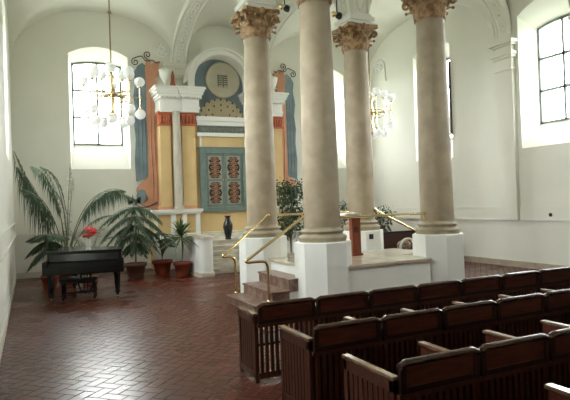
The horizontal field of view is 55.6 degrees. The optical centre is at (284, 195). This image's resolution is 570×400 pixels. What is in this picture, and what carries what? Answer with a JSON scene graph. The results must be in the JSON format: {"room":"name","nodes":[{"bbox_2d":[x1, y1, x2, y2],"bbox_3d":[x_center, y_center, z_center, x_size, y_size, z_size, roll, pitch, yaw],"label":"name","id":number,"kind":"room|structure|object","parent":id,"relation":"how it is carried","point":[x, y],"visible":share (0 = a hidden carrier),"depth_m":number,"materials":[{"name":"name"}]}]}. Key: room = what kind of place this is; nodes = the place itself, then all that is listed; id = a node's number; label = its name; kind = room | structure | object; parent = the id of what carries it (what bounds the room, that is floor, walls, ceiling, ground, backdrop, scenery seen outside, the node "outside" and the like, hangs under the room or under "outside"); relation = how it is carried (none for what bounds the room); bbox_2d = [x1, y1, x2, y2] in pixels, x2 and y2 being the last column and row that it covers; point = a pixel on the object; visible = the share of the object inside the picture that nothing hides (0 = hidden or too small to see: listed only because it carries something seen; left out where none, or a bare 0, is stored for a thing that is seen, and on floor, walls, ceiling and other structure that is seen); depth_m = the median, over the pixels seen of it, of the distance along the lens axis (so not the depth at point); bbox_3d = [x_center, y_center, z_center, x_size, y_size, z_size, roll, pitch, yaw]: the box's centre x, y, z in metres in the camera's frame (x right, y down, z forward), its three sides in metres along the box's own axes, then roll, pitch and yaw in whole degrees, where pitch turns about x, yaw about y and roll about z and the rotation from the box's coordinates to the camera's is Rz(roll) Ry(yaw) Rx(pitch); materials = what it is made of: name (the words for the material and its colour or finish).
{"room":"house of worship","nodes":[
{"label":"house of worship","id":0,"kind":"room"},
{"bbox_2d":[0,0,15,340],"bbox_3d":[-4.346,-2.369,7.030,0.870,9.200,19.500,-2,-1,-25],"label":"wall","id":1,"kind":"structure","parent":0,"point":[7,268],"depth_m":11.37,"materials":[{"name":"paint"}]},
{"bbox_2d":[0,223,15,265],"bbox_3d":[-3.823,0.737,7.190,0.057,0.380,19.500,-2,-1,-25],"label":"trim","id":2,"kind":"structure","parent":1,"relation":"attached to","point":[8,235],"depth_m":9.64,"materials":[{"name":"paint"}]},
{"bbox_2d":[0,274,16,361],"bbox_3d":[-3.787,2.131,7.168,0.032,0.170,19.500,-2,-1,-25],"label":"baseboard","id":3,"kind":"structure","parent":1,"relation":"attached to","point":[2,341],"depth_m":9.20,"materials":[{"name":"beige"}]},
{"bbox_2d":[10,11,346,272],"bbox_3d":[-2.630,-2.283,19.110,12.570,9.200,0.870,-2,-1,-25],"label":"wall","id":4,"kind":"structure","parent":0,"point":[42,56],"depth_m":16.91,"materials":[{"name":"paint"}]},
{"bbox_2d":[16,263,150,278],"bbox_3d":[-2.285,2.218,18.650,12.570,0.170,0.032,-2,-1,-25],"label":"baseboard","id":5,"kind":"structure","parent":4,"relation":"attached to","point":[30,274],"depth_m":16.14,"materials":[{"name":"beige wood"}]},
{"bbox_2d":[71,62,122,145],"bbox_3d":[-6.147,-3.016,17.694,1.540,2.730,0.080,-2,-1,-25],"label":"window","id":6,"kind":"structure","parent":4,"relation":"in","point":[77,63],"depth_m":17.64,"materials":[{"name":"grey"}]},
{"bbox_2d":[150,41,170,63],"bbox_3d":[-4.099,-4.682,17.990,0.870,0.964,0.120,-2,-1,-25],"label":"trim","id":7,"kind":"structure","parent":4,"relation":"attached to","point":[165,49],"depth_m":17.95,"materials":[{"name":"white paint"}]},
{"bbox_2d":[164,62,188,116],"bbox_3d":[-3.440,-1.047,18.079,0.960,6.760,0.242,-2,-1,-25],"label":"trim","id":8,"kind":"structure","parent":4,"relation":"attached to","point":[178,69],"depth_m":18.05,"materials":[{"name":"paint"}]},
{"bbox_2d":[15,209,345,235],"bbox_3d":[-2.327,0.824,18.656,12.570,0.380,0.057,-2,-1,-25],"label":"trim","id":9,"kind":"structure","parent":4,"relation":"attached to","point":[20,228],"depth_m":16.55,"materials":[{"name":"paint"}]},
{"bbox_2d":[170,0,208,63],"bbox_3d":[-2.228,-5.161,15.381,0.560,1.964,6.430,-2,-1,-26],"label":"trim","id":10,"kind":"structure","parent":4,"relation":"attached to","point":[191,10],"depth_m":17.33,"materials":[{"name":"white paint"}]},
{"bbox_2d":[269,0,335,52],"bbox_3d":[0.319,-5.233,16.660,0.560,1.964,6.301,-2,-1,-24],"label":"trim","id":11,"kind":"structure","parent":4,"relation":"attached to","point":[283,16],"depth_m":17.54,"materials":[{"name":"white paint"}]},
{"bbox_2d":[0,261,538,399],"bbox_3d":[1.881,2.056,9.852,13.770,0.001,20.700,-2,-1,-25],"label":"floor","id":12,"kind":"structure","parent":0,"point":[171,336],"depth_m":8.03,"materials":[{"name":"tile"}]},
{"bbox_2d":[25,233,68,289],"bbox_3d":[-5.999,1.659,13.680,1.078,1.421,1.016,-2,-1,-25],"label":"potted plant","id":13,"kind":"object","parent":12,"relation":"on","point":[48,244],"visible":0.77,"depth_m":13.49,"materials":[{"name":"plant"}]},
{"bbox_2d":[40,275,58,289],"bbox_3d":[-5.951,2.188,13.667,0.445,0.360,0.445,-2,-1,-25],"label":"pot","id":14,"kind":"object","parent":13,"relation":"on","point":[44,278],"depth_m":13.52,"materials":[{"name":"ceramic"}]},
{"bbox_2d":[13,151,133,286],"bbox_3d":[-5.705,0.571,14.715,2.974,3.600,1.729,-2,-1,-25],"label":"potted palm","id":15,"kind":"object","parent":12,"relation":"on","point":[31,197],"visible":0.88,"depth_m":14.18,"materials":[{"name":"plant"}]},
{"bbox_2d":[58,275,71,286],"bbox_3d":[-5.726,2.157,14.217,0.572,0.420,0.572,-2,-1,-25],"label":"pot","id":16,"kind":"object","parent":15,"relation":"on","point":[67,285],"depth_m":14.04,"materials":[{"name":"ceramic"}]},
{"bbox_2d":[59,275,98,300],"bbox_3d":[-4.615,2.059,12.134,0.800,0.490,0.380,-2,-1,-13],"label":"piano bench","id":17,"kind":"object","parent":12,"relation":"on","point":[93,278],"visible":1,"depth_m":12.03,"materials":[{"name":"black paint"}]},
{"bbox_2d":[42,246,124,301],"bbox_3d":[-4.656,1.778,12.832,1.693,1.071,1.987,-2,-1,-13],"label":"grand piano","id":18,"kind":"object","parent":12,"relation":"on","point":[72,260],"visible":0.88,"depth_m":12.03,"materials":[{"name":"black paint"}]},
{"bbox_2d":[82,227,97,249],"bbox_3d":[-4.475,0.964,12.413,0.346,0.530,0.331,-2,-1,-25],"label":"flower vase","id":19,"kind":"object","parent":18,"relation":"on","point":[92,230],"visible":1,"depth_m":12.34,"materials":[{"name":"white ceramic"}]},
{"bbox_2d":[62,220,113,284],"bbox_3d":[-5.241,1.497,14.465,1.404,1.712,1.424,-2,-1,-25],"label":"potted shrub","id":20,"kind":"object","parent":12,"relation":"on","point":[87,232],"visible":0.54,"depth_m":14.32,"materials":[{"name":"green plant"}]},
{"bbox_2d":[82,273,98,284],"bbox_3d":[-5.220,2.152,14.457,0.572,0.400,0.572,-2,-1,-25],"label":"pot","id":21,"kind":"object","parent":20,"relation":"on","point":[91,273],"depth_m":14.28,"materials":[{"name":"ceramic"}]},
{"bbox_2d":[98,197,166,278],"bbox_3d":[-4.307,1.177,15.378,1.874,2.310,1.934,-2,-1,-12],"label":"conifer","id":22,"kind":"object","parent":12,"relation":"on","point":[135,270],"visible":0.94,"depth_m":15.23,"materials":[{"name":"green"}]},
{"bbox_2d":[151,232,179,274],"bbox_3d":[-3.542,1.676,15.983,0.865,1.275,1.210,-2,-1,-25],"label":"potted plant","id":23,"kind":"object","parent":12,"relation":"on","point":[162,266],"visible":0.88,"depth_m":15.76,"materials":[{"name":"ceramic"}]},
{"bbox_2d":[159,218,198,276],"bbox_3d":[-2.968,1.458,15.505,1.486,1.659,1.480,-2,-1,-25],"label":"dracaena","id":24,"kind":"object","parent":12,"relation":"on","point":[182,268],"visible":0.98,"depth_m":15.35,"materials":[{"name":"plant"}]},
{"bbox_2d":[173,261,191,276],"bbox_3d":[-2.940,2.087,15.482,0.530,0.400,0.530,-2,-1,-25],"label":"pot","id":25,"kind":"object","parent":12,"relation":"on","point":[182,268],"depth_m":15.31,"materials":[{"name":"ceramic"}]},
{"bbox_2d":[176,233,214,276],"bbox_3d":[-2.700,1.727,16.170,0.520,1.120,2.580,-2,-1,-25],"label":"wall","id":26,"kind":"structure","parent":12,"relation":"on","point":[200,254],"depth_m":15.14,"materials":[{"name":"white paint"}]},
{"bbox_2d":[149,47,294,268],"bbox_3d":[-2.086,-1.351,18.263,5.000,7.280,1.080,-2,-1,-25],"label":"shrine","id":27,"kind":"object","parent":12,"relation":"on","point":[202,166],"visible":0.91,"depth_m":17.87,"materials":[{"name":"paint"}]},
{"bbox_2d":[131,52,159,209],"bbox_3d":[-4.525,-2.104,17.652,1.072,5.237,0.136,-2,-1,-25],"label":"drape","id":28,"kind":"object","parent":27,"relation":"attached to","point":[146,145],"visible":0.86,"depth_m":17.63,"materials":[{"name":"fabric"}]},
{"bbox_2d":[209,157,220,177],"bbox_3d":[-2.329,-0.946,17.947,0.440,0.710,0.022,-2,-1,-25],"label":"grille","id":29,"kind":"object","parent":27,"relation":"attached to","point":[214,162],"depth_m":17.93,"materials":[{"name":"orange"}]},
{"bbox_2d":[209,182,221,202],"bbox_3d":[-2.300,-0.107,17.937,0.440,0.710,0.022,-2,-1,-25],"label":"grille","id":30,"kind":"object","parent":27,"relation":"attached to","point":[215,188],"depth_m":17.91,"materials":[{"name":"orange"}]},
{"bbox_2d":[227,157,239,177],"bbox_3d":[-1.742,-0.963,18.225,0.440,0.710,0.022,-2,-1,-25],"label":"grille","id":31,"kind":"object","parent":27,"relation":"attached to","point":[233,163],"depth_m":18.21,"materials":[{"name":"orange"}]},
{"bbox_2d":[228,182,239,202],"bbox_3d":[-1.713,-0.123,18.215,0.440,0.710,0.022,-2,-1,-25],"label":"grille","id":32,"kind":"object","parent":27,"relation":"attached to","point":[233,187],"depth_m":18.19,"materials":[{"name":"orange"}]},
{"bbox_2d":[272,64,301,201],"bbox_3d":[0.065,-2.234,19.828,1.072,5.237,0.136,-2,-1,-25],"label":"drape","id":33,"kind":"object","parent":27,"relation":"attached to","point":[284,84],"visible":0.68,"depth_m":19.85,"materials":[{"name":"fabric"}]},
{"bbox_2d":[201,230,245,273],"bbox_3d":[-1.456,1.696,17.116,2.520,1.120,2.225,-2,-1,-25],"label":"steps","id":34,"kind":"structure","parent":12,"relation":"on","point":[221,245],"depth_m":16.51,"materials":[{"name":"stone"}]},
{"bbox_2d":[223,216,232,239],"bbox_3d":[-1.799,0.994,17.027,0.310,0.745,0.310,-2,-1,-25],"label":"floor vase","id":35,"kind":"object","parent":34,"relation":"on","point":[227,226],"visible":0.97,"depth_m":16.93,"materials":[{"name":"black ceramic"}]},
{"bbox_2d":[230,5,286,292],"bbox_3d":[-0.568,-0.995,12.232,1.060,6.320,1.060,-2,-1,-25],"label":"stone column","id":36,"kind":"structure","parent":12,"relation":"on","point":[255,25],"depth_m":11.95,"materials":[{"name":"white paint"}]},
{"bbox_2d":[222,213,269,292],"bbox_3d":[-0.755,1.166,11.373,0.186,1.592,1.438,-3,-1,40],"label":"handrail","id":37,"kind":"object","parent":36,"relation":"attached to","point":[267,214],"visible":1,"depth_m":10.98,"materials":[{"name":"gold metal"}]},
{"bbox_2d":[235,0,275,11],"bbox_3d":[-0.679,-4.287,12.271,0.720,0.290,0.720,-2,-1,-25],"label":"trim","id":38,"kind":"structure","parent":36,"relation":"on","point":[268,4],"depth_m":12.01,"materials":[{"name":"white paint"}]},
{"bbox_2d":[227,270,297,312],"bbox_3d":[-0.389,1.851,10.554,1.080,0.580,1.500,-2,-1,-25],"label":"staircase","id":39,"kind":"structure","parent":12,"relation":"on","point":[283,286],"depth_m":10.33,"materials":[{"name":"red stone"}]},
{"bbox_2d":[245,214,303,301],"bbox_3d":[-0.144,1.128,9.960,1.262,1.592,0.122,-2,-1,-19],"label":"handrail","id":40,"kind":"object","parent":39,"relation":"on","point":[247,261],"visible":0.95,"depth_m":9.88,"materials":[{"name":"gold metal"}]},
{"bbox_2d":[276,178,303,252],"bbox_3d":[0.188,0.788,16.553,1.327,2.809,1.172,-3,-1,41],"label":"potted ficus","id":41,"kind":"object","parent":12,"relation":"on","point":[287,190],"visible":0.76,"depth_m":16.46,"materials":[{"name":"plant"}]},
{"bbox_2d":[282,230,301,252],"bbox_3d":[0.064,1.649,17.480,0.520,1.120,2.580,-2,-1,-25],"label":"wall","id":42,"kind":"structure","parent":12,"relation":"on","point":[296,236],"depth_m":16.56,"materials":[{"name":"white paint"}]},
{"bbox_2d":[294,0,351,304],"bbox_3d":[0.645,-1.060,10.207,1.060,6.320,1.060,-2,-1,-25],"label":"stone column","id":43,"kind":"structure","parent":12,"relation":"on","point":[322,253],"depth_m":9.91,"materials":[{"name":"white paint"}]},
{"bbox_2d":[339,201,347,228],"bbox_3d":[2.017,1.126,17.467,0.637,2.032,0.685,-2,-1,-25],"label":"potted ficus","id":44,"kind":"object","parent":12,"relation":"on","point":[345,204],"visible":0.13,"depth_m":17.49,"materials":[{"name":"plant"}]},
{"bbox_2d":[269,248,431,296],"bbox_3d":[1.490,1.691,11.719,3.320,0.800,3.010,-2,-1,-25],"label":"platform","id":45,"kind":"object","parent":12,"relation":"on","point":[392,267],"visible":0.46,"depth_m":10.54,"materials":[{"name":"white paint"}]},
{"bbox_2d":[349,218,362,255],"bbox_3d":[1.485,0.856,11.773,0.400,0.870,0.350,-2,-1,-25],"label":"lectern","id":46,"kind":"object","parent":45,"relation":"on","point":[354,223],"visible":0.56,"depth_m":11.66,"materials":[{"name":"red wood"}]},
{"bbox_2d":[340,212,360,215],"bbox_3d":[1.408,0.392,11.744,0.420,0.060,0.280,-2,-1,-25],"label":"open book","id":47,"kind":"object","parent":46,"relation":"on","point":[350,213],"visible":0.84,"depth_m":11.64,"materials":[{"name":"white paper"}]},
{"bbox_2d":[332,21,383,250],"bbox_3d":[1.852,-1.061,13.522,1.060,6.320,1.060,-2,-1,-25],"label":"stone column","id":48,"kind":"structure","parent":12,"relation":"on","point":[354,38],"depth_m":13.25,"materials":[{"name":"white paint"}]},
{"bbox_2d":[277,211,350,215],"bbox_3d":[0.732,0.410,12.868,2.280,0.110,0.122,-2,-1,-25],"label":"rail","id":49,"kind":"object","parent":48,"relation":"attached to","point":[285,214],"visible":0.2,"depth_m":12.58,"materials":[{"name":"gold metal"}]},
{"bbox_2d":[335,11,374,28],"bbox_3d":[1.740,-4.354,13.562,0.720,0.290,0.720,-2,-1,-25],"label":"trim","id":50,"kind":"structure","parent":48,"relation":"on","point":[357,17],"depth_m":13.29,"materials":[{"name":"white paint"}]},
{"bbox_2d":[375,205,396,231],"bbox_3d":[3.318,1.197,18.166,1.015,1.818,0.882,-3,-1,43],"label":"potted ficus","id":51,"kind":"object","parent":12,"relation":"on","point":[386,212],"visible":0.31,"depth_m":18.12,"materials":[{"name":"plant"}]},
{"bbox_2d":[373,208,415,231],"bbox_3d":[2.954,1.165,13.521,1.562,1.792,0.115,-2,-1,-17],"label":"handrail","id":52,"kind":"object","parent":12,"relation":"on","point":[375,209],"visible":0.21,"depth_m":13.48,"materials":[{"name":"gold metal"}]},
{"bbox_2d":[383,230,415,249],"bbox_3d":[3.631,1.555,16.022,2.440,1.030,0.530,-2,-1,-25],"label":"wooden bench","id":53,"kind":"object","parent":12,"relation":"on","point":[391,238],"visible":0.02,"depth_m":16.06,"materials":[{"name":"brown wood"}]},
{"bbox_2d":[397,238,412,249],"bbox_3d":[3.518,1.418,15.913,0.541,0.388,0.333,-2,-1,-25],"label":"bundle","id":54,"kind":"object","parent":53,"relation":"on","point":[403,244],"visible":0.8,"depth_m":15.78,"materials":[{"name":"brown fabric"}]},
{"bbox_2d":[237,266,569,382],"bbox_3d":[2.937,1.550,7.816,7.484,0.890,0.596,-2,-1,-25],"label":"pew","id":55,"kind":"object","parent":12,"relation":"on","point":[305,315],"visible":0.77,"depth_m":6.57,"materials":[{"name":"brown wood"}]},
{"bbox_2d":[278,288,569,399],"bbox_3d":[3.471,1.518,6.687,7.484,0.890,0.696,-2,-1,-25],"label":"pew","id":56,"kind":"object","parent":12,"relation":"on","point":[311,368],"visible":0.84,"depth_m":5.25,"materials":[{"name":"brown wood"}]},
{"bbox_2d":[401,0,464,281],"bbox_3d":[3.133,-1.131,11.330,1.060,6.320,1.060,-2,-1,-25],"label":"stone column","id":57,"kind":"structure","parent":12,"relation":"on","point":[438,237],"depth_m":11.05,"materials":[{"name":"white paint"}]},
{"bbox_2d":[340,212,426,219],"bbox_3d":[1.960,0.424,10.698,2.180,0.193,0.110,-2,-1,-25],"label":"rail","id":58,"kind":"object","parent":57,"relation":"attached to","point":[416,213],"visible":0.83,"depth_m":10.68,"materials":[{"name":"gold metal"}]},
{"bbox_2d":[342,320,569,399],"bbox_3d":[3.995,1.487,5.580,7.484,0.890,0.726,-2,-1,-25],"label":"pew","id":59,"kind":"object","parent":12,"relation":"on","point":[506,367],"visible":0.98,"depth_m":4.08,"materials":[{"name":"brown wood"}]},
{"bbox_2d":[544,383,569,399],"bbox_3d":[4.527,1.456,4.455,7.484,0.890,0.716,-2,-1,-25],"label":"pew","id":60,"kind":"object","parent":12,"relation":"on","point":[555,392],"visible":1,"depth_m":3.40,"materials":[{"name":"brown wood"}]},
{"bbox_2d":[7,0,569,63],"bbox_3d":[1.633,-5.250,9.939,12.570,1.900,19.500,-2,-1,-25],"label":"ceiling","id":61,"kind":"structure","parent":0,"point":[161,16],"depth_m":16.86,"materials":[{"name":"paint"}]},
{"bbox_2d":[77,0,145,127],"bbox_3d":[-4.482,-3.862,13.961,1.669,4.140,1.672,-2,-1,-25],"label":"chandelier","id":62,"kind":"object","parent":61,"relation":"hanging from","point":[93,71],"visible":1,"depth_m":13.81,"materials":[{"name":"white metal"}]},
{"bbox_2d":[279,0,289,11],"bbox_3d":[-0.026,-5.073,13.632,0.306,0.832,0.166,-2,-1,-25],"label":"spotlight","id":63,"kind":"object","parent":61,"relation":"hanging from","point":[286,8],"visible":1,"depth_m":13.59,"materials":[{"name":"black metal"}]},
{"bbox_2d":[335,0,350,15],"bbox_3d":[0.498,-5.285,12.928,2.267,1.961,0.560,-2,-1,-29],"label":"trim","id":64,"kind":"structure","parent":61,"relation":"attached to","point":[343,6],"depth_m":13.41,"materials":[{"name":"white paint"}]},
{"bbox_2d":[331,0,341,19],"bbox_3d":[1.267,-4.800,13.373,0.306,0.832,0.166,-2,-1,-25],"label":"spotlight","id":65,"kind":"object","parent":64,"relation":"attached to","point":[338,15],"visible":1,"depth_m":13.34,"materials":[{"name":"black metal"}]},
{"bbox_2d":[351,0,369,13],"bbox_3d":[2.348,-5.353,12.477,0.560,1.961,2.072,-2,-1,-32],"label":"trim","id":66,"kind":"structure","parent":61,"relation":"attached to","point":[360,6],"depth_m":13.30,"materials":[{"name":"white paint"}]},
{"bbox_2d":[343,46,395,138],"bbox_3d":[2.761,-3.965,17.613,1.669,4.140,1.672,-2,-1,-25],"label":"chandelier","id":67,"kind":"object","parent":61,"relation":"hanging from","point":[390,97],"visible":0.59,"depth_m":17.43,"materials":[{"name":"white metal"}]},
{"bbox_2d":[368,0,569,265],"bbox_3d":[7.795,-2.713,12.784,0.870,9.200,19.500,-2,-1,-25],"label":"wall","id":68,"kind":"structure","parent":0,"point":[543,149],"depth_m":15.96,"materials":[{"name":"paint"}]},
{"bbox_2d":[373,58,385,84],"bbox_3d":[3.574,-4.764,20.528,0.120,0.969,0.878,-2,-1,-25],"label":"trim","id":69,"kind":"structure","parent":68,"relation":"attached to","point":[377,61],"depth_m":20.49,"materials":[{"name":"white paint"}]},
{"bbox_2d":[369,0,510,38],"bbox_3d":[4.028,-5.386,14.430,4.476,1.962,0.560,-2,-1,-20],"label":"trim","id":70,"kind":"structure","parent":68,"relation":"attached to","point":[498,10],"depth_m":15.06,"materials":[{"name":"white paint"}]},
{"bbox_2d":[448,61,452,134],"bbox_3d":[5.286,-3.111,17.119,0.170,2.330,0.060,-2,-1,-25],"label":"casement leaf","id":71,"kind":"object","parent":68,"relation":"attached to","point":[449,75],"visible":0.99,"depth_m":17.08,"materials":[{"name":"black metal"}]},
{"bbox_2d":[375,206,569,220],"bbox_3d":[7.484,0.416,12.549,0.057,0.380,19.500,-2,-1,-25],"label":"trim","id":72,"kind":"structure","parent":68,"relation":"attached to","point":[527,213],"depth_m":15.49,"materials":[{"name":"paint"}]},
{"bbox_2d":[488,38,519,219],"bbox_3d":[6.147,-1.810,15.022,0.242,4.960,0.800,-2,-1,-25],"label":"trim","id":73,"kind":"structure","parent":68,"relation":"attached to","point":[505,53],"depth_m":14.96,"materials":[{"name":"paint"}]},
{"bbox_2d":[464,255,564,269],"bbox_3d":[7.543,1.810,12.538,0.032,0.170,19.500,-2,-1,-25],"label":"baseboard","id":74,"kind":"structure","parent":68,"relation":"attached to","point":[522,264],"depth_m":15.09,"materials":[{"name":"wood"}]},
{"bbox_2d":[537,14,569,123],"bbox_3d":[7.346,-3.357,14.172,0.080,2.730,1.540,-2,-1,-25],"label":"window","id":75,"kind":"structure","parent":68,"relation":"in","point":[564,52],"depth_m":14.34,"materials":[{"name":"grey"}]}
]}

